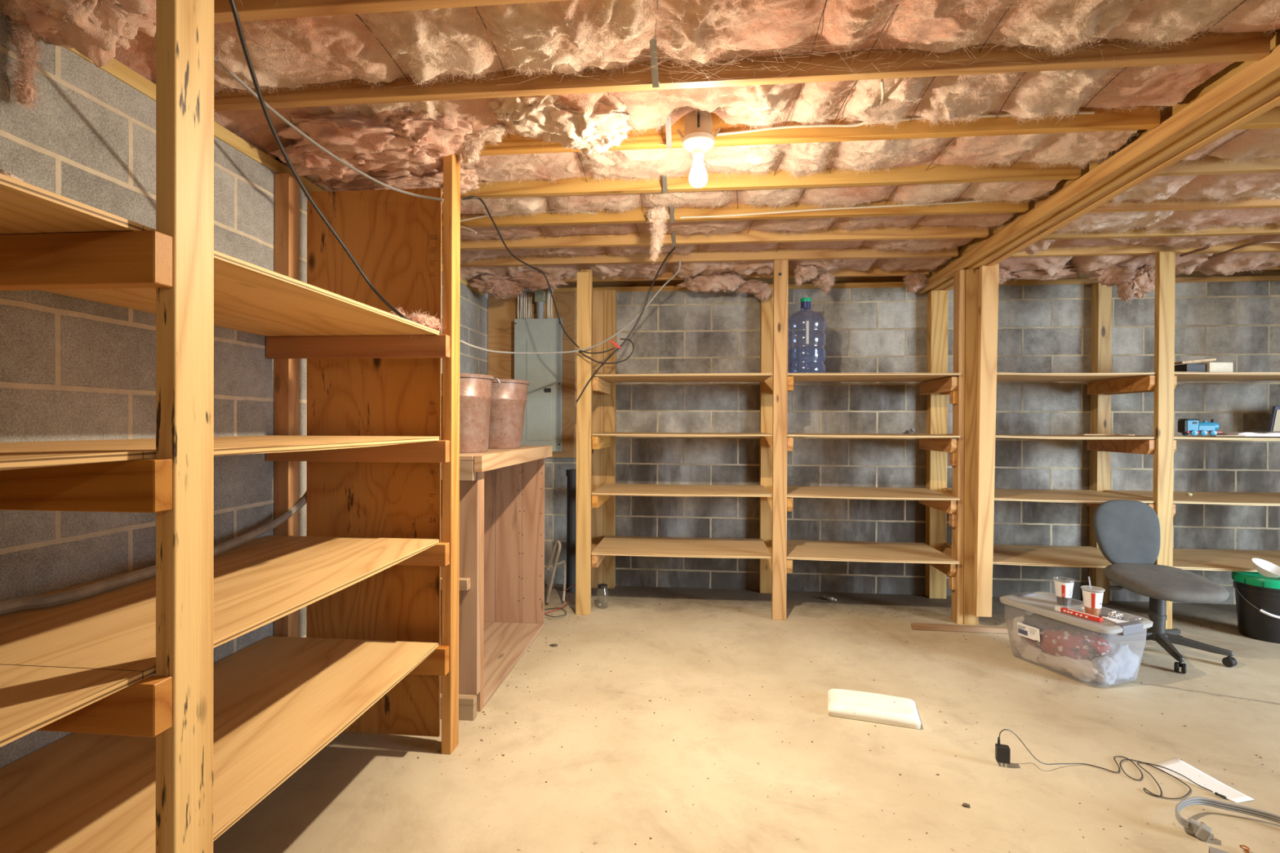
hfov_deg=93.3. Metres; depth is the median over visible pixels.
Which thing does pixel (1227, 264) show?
insulation batt
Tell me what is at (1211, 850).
coupling
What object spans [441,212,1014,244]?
insulation batt
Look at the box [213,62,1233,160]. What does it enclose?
insulation batt
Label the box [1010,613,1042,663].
folded garment
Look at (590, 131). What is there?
insulation
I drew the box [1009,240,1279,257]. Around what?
joist
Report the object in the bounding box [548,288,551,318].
cable
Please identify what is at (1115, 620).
napkin
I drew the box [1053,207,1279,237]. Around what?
insulation batt
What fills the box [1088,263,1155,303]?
insulation
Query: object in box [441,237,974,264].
insulation batt
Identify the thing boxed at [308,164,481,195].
insulation
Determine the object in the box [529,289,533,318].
cable
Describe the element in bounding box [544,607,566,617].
wire
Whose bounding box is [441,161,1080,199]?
joist
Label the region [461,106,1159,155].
joist
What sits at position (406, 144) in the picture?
insulation
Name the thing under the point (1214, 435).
wood shim
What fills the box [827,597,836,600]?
plug
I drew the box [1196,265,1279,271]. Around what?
joist
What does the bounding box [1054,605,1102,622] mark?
box
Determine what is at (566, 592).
wire
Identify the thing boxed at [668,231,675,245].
strap
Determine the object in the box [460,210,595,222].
cable
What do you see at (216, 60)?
cable
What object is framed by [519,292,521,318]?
cable
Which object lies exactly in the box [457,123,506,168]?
insulation
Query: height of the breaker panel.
1.012 m
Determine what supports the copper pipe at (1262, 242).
attached to the joist at (1134, 249)
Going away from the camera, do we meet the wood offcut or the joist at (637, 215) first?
the joist at (637, 215)
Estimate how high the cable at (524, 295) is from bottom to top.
0.248 m
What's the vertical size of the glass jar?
0.153 m
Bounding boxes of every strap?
[644,35,659,87]
[657,174,667,192]
[665,115,672,147]
[668,204,675,222]
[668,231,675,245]
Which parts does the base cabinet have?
panel, rail, rail, rail, corner post, corner post, panel, panel, rail, panel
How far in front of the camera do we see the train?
3.72 m
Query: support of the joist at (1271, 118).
attached to the ceiling
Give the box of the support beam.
[917,28,1279,293]
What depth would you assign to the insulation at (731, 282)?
4.27 m
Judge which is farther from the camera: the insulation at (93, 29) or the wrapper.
the wrapper
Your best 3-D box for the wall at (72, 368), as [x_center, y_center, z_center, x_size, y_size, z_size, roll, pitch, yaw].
[-1.629,0.126,1.267,0.200,2.222,7.410,0,0,5]
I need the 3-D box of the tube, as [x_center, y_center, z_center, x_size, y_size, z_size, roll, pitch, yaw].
[-0.571,1.080,4.230,0.111,0.267,0.116,0,0,5]
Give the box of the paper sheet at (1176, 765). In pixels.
[1150,758,1254,803]
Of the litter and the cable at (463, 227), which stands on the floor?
the litter
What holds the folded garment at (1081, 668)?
in the storage bin
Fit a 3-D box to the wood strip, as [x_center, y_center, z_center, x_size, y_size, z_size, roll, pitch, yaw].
[1.938,1.224,3.664,0.550,0.030,0.040,0,0,7]
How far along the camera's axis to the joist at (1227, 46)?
1.83 m
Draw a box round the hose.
[546,540,560,603]
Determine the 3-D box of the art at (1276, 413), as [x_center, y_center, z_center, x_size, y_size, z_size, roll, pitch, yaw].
[4.364,-0.038,4.028,0.240,0.147,0.031,0,0,5]
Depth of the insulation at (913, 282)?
4.22 m
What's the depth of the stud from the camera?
3.70 m
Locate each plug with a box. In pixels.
[819,595,827,599]
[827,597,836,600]
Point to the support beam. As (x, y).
(1235, 95)
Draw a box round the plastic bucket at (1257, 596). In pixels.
[1231,571,1279,644]
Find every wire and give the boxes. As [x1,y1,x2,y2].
[544,591,569,613]
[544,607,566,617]
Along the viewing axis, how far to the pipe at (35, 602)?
1.54 m
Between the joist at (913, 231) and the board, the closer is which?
the joist at (913, 231)
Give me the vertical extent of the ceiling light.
0.256 m
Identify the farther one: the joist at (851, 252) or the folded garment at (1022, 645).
the joist at (851, 252)
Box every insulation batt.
[109,0,1279,100]
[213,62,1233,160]
[281,129,1137,191]
[441,179,1062,218]
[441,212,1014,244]
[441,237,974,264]
[460,257,951,282]
[997,251,1279,279]
[1014,234,1279,256]
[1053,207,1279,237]
[1103,172,1279,208]
[1173,128,1279,166]
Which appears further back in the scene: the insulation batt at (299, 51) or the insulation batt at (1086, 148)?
the insulation batt at (1086, 148)
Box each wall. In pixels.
[0,8,488,768]
[544,280,1279,604]
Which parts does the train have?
tank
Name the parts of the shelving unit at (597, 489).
post, post, post, post, shelf, shelf, shelf, shelf, post, post, shelf, shelf, shelf, shelf, post, post, post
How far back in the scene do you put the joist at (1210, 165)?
2.49 m
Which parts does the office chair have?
lever, backrest, arm, seat, arm, arm, arm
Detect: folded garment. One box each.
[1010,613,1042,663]
[1021,613,1104,639]
[1028,628,1115,659]
[1039,651,1110,684]
[1090,642,1138,684]
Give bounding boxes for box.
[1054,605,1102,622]
[1174,362,1232,372]
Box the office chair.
[1092,499,1237,673]
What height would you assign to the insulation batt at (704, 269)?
0.258 m
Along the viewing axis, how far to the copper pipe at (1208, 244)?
3.55 m
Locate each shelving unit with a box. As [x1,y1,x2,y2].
[0,0,460,852]
[575,259,979,625]
[942,251,1279,629]
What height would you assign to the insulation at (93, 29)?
0.483 m
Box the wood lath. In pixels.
[1082,434,1134,435]
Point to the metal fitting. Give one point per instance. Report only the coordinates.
(908, 432)
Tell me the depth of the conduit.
4.60 m
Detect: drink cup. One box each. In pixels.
[1053,580,1074,605]
[1080,576,1105,616]
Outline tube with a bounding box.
[552,560,566,601]
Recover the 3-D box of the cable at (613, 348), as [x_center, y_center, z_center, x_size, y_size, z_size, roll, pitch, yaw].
[-0.275,-0.485,3.858,0.232,0.042,0.016,0,0,0]
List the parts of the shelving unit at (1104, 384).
shelf, shelf, shelf, shelf, post, post, shelf, shelf, shelf, shelf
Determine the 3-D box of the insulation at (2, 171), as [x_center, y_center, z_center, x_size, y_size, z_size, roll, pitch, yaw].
[-0.935,-0.363,0.888,0.033,0.023,0.053,0,0,5]
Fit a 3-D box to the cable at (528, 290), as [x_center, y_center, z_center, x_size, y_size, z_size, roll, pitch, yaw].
[-0.858,-0.944,4.663,0.018,0.248,0.050,0,0,-6]
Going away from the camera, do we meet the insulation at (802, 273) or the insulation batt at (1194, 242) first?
the insulation batt at (1194, 242)
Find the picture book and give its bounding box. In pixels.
[1267,405,1279,431]
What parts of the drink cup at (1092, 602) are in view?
lid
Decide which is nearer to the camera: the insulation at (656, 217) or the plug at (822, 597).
the insulation at (656, 217)
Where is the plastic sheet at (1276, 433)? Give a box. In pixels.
[1210,431,1279,436]
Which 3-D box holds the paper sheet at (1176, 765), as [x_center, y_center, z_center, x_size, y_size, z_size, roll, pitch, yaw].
[1.987,1.246,2.127,0.157,0.004,0.252,0,0,-19]
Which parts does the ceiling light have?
bulb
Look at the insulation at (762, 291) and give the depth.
4.32 m
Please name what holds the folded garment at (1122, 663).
in the storage bin
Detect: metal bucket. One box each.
[440,373,500,453]
[488,378,529,448]
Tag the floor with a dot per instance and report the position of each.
(611, 785)
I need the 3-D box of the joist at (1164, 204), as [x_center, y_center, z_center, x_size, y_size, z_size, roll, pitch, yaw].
[4.187,-1.166,2.772,4.204,0.243,0.038,0,0,5]
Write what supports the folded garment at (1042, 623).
in the storage bin
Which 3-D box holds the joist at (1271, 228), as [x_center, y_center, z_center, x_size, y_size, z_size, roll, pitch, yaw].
[4.230,-1.168,3.213,4.204,0.243,0.038,0,0,5]
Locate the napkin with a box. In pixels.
[1102,616,1129,623]
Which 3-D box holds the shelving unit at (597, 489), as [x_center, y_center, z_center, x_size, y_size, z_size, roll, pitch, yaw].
[0.894,0.085,4.178,2.583,2.299,0.727,0,0,5]
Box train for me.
[1177,418,1222,435]
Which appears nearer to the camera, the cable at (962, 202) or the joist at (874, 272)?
the cable at (962, 202)
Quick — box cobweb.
[355,0,1216,153]
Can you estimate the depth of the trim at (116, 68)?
2.09 m
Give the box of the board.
[488,292,575,457]
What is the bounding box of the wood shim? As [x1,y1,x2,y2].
[1213,435,1244,436]
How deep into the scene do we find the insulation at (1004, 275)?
3.98 m
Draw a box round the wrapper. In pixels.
[1106,609,1124,619]
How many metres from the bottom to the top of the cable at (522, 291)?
0.248 m
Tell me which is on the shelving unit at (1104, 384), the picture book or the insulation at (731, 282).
the picture book
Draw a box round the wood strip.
[911,622,1008,634]
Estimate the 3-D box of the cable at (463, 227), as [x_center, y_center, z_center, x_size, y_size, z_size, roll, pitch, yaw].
[-0.902,-1.038,3.186,0.094,0.049,0.010,0,0,18]
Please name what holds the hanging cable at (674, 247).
hanging from the joist at (913, 231)
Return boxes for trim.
[0,3,484,296]
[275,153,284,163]
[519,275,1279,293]
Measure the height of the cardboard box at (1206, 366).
0.064 m
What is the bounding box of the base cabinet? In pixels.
[440,445,552,720]
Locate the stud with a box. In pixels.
[973,263,999,617]
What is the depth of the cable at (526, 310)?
4.65 m
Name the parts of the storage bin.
lid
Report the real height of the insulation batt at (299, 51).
0.210 m
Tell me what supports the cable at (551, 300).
attached to the breaker panel
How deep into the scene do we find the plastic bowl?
3.52 m
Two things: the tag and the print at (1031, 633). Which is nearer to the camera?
the print at (1031, 633)
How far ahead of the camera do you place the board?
4.67 m
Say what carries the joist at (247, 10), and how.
attached to the ceiling
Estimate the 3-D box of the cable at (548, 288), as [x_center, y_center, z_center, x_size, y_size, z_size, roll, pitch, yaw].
[-0.705,-0.944,4.649,0.014,0.248,0.050,0,0,5]
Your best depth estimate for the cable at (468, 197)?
3.56 m
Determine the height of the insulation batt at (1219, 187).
0.168 m
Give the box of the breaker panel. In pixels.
[514,318,562,451]
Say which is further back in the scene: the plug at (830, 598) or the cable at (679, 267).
the plug at (830, 598)
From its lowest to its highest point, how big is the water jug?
0.517 m
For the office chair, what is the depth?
3.33 m
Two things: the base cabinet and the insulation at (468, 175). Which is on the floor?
the base cabinet
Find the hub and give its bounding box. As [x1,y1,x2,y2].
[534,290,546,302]
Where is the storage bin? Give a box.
[999,591,1153,687]
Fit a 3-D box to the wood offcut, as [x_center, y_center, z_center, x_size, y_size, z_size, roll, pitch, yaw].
[3.458,-0.406,3.775,0.210,0.033,0.080,0,0,0]
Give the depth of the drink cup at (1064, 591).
3.18 m
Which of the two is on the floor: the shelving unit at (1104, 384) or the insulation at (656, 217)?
the shelving unit at (1104, 384)
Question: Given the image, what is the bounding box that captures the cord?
[1174,796,1279,842]
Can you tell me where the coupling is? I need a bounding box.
[1208,846,1229,852]
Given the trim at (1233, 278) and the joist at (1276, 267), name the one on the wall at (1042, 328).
the trim at (1233, 278)
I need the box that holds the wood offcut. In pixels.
[1174,358,1216,364]
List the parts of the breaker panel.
door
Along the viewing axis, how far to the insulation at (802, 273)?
4.06 m
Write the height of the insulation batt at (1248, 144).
0.137 m
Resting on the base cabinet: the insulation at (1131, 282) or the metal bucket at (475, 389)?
the metal bucket at (475, 389)
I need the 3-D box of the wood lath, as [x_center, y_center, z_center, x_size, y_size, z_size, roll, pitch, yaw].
[2.980,0.052,3.843,0.300,0.008,0.020,0,0,5]
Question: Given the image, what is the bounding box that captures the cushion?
[827,688,920,729]
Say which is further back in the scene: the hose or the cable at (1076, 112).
the hose
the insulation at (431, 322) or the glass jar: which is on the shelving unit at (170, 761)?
the insulation at (431, 322)
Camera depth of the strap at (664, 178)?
2.66 m
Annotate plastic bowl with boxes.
[1251,558,1279,577]
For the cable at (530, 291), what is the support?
attached to the breaker panel
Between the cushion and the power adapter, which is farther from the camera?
the cushion
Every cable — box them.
[213,57,443,201]
[228,0,413,321]
[459,259,680,354]
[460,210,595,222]
[461,226,476,233]
[462,196,579,348]
[516,294,519,318]
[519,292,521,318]
[520,290,524,318]
[523,288,526,318]
[524,288,528,318]
[527,289,529,318]
[528,290,531,318]
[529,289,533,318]
[546,288,549,318]
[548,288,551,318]
[550,288,553,318]
[576,246,675,401]
[577,337,634,364]
[578,347,614,353]
[680,198,1008,218]
[717,79,884,135]
[848,111,1094,124]
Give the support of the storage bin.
on the floor
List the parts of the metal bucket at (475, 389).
handle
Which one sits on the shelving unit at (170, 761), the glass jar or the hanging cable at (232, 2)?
the hanging cable at (232, 2)
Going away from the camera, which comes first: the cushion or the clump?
the clump
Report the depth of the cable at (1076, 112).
2.15 m
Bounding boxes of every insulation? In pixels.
[0,0,155,112]
[0,168,22,181]
[261,106,476,183]
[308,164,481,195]
[390,307,443,337]
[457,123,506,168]
[467,271,566,298]
[486,93,635,157]
[644,205,668,262]
[679,271,744,294]
[737,277,773,302]
[791,264,837,296]
[902,270,928,294]
[998,265,1086,283]
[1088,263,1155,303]
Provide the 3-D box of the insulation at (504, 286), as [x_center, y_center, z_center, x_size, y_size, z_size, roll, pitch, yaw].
[-0.871,-1.015,4.309,0.744,0.240,0.273,0,0,2]
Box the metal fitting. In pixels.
[902,428,914,434]
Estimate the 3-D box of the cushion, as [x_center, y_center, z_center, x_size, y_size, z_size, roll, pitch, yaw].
[1.008,1.217,2.628,0.369,0.047,0.208,0,0,18]
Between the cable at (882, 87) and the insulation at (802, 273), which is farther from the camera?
the insulation at (802, 273)
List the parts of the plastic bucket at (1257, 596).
bail handle, lid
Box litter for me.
[417,589,1273,845]
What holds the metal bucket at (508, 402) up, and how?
on the base cabinet
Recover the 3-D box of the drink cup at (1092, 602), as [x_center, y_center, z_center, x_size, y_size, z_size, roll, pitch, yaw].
[2.264,0.849,3.021,0.097,0.196,0.097,0,0,5]
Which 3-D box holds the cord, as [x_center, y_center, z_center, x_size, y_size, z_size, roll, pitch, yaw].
[1.849,1.223,1.886,0.390,0.056,0.147,0,0,-3]
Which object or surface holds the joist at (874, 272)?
attached to the ceiling
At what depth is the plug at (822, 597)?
4.31 m
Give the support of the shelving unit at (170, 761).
on the floor
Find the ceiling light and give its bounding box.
[676,109,719,187]
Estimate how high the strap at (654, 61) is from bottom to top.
0.218 m
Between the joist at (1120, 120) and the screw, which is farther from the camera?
the joist at (1120, 120)
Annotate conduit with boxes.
[535,301,544,318]
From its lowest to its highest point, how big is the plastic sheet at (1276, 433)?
0.036 m
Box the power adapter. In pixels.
[995,728,1226,799]
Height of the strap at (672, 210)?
0.218 m
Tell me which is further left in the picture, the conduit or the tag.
the conduit
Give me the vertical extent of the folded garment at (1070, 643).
0.159 m
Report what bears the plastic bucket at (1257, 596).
on the floor
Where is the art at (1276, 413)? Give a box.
[1272,409,1279,431]
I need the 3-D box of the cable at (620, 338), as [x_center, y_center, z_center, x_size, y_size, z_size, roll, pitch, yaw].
[-0.219,-0.483,3.871,0.365,0.170,0.042,0,0,0]
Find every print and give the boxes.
[1017,624,1038,641]
[1063,608,1097,617]
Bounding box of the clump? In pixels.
[961,803,970,807]
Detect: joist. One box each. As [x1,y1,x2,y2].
[213,0,566,22]
[213,30,1270,111]
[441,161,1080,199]
[441,197,1028,228]
[441,224,988,250]
[460,245,958,266]
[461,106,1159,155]
[564,266,928,282]
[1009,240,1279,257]
[1040,222,1279,239]
[1087,193,1279,213]
[1152,154,1279,176]
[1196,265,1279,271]
[1235,104,1279,129]
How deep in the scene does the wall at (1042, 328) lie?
4.45 m
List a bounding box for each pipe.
[0,490,306,614]
[565,469,576,592]
[1179,241,1210,257]
[1204,240,1279,261]
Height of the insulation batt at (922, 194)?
0.227 m
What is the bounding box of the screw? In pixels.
[1239,844,1249,852]
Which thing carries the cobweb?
attached to the joist at (1227, 46)
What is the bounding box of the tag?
[609,339,621,348]
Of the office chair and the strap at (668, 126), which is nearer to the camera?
the strap at (668, 126)
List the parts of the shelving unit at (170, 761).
shelf, shelf, shelf, post, shelf, shelf, shelf, shelf, post, panel, post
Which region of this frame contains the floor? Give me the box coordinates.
[213,583,1279,852]

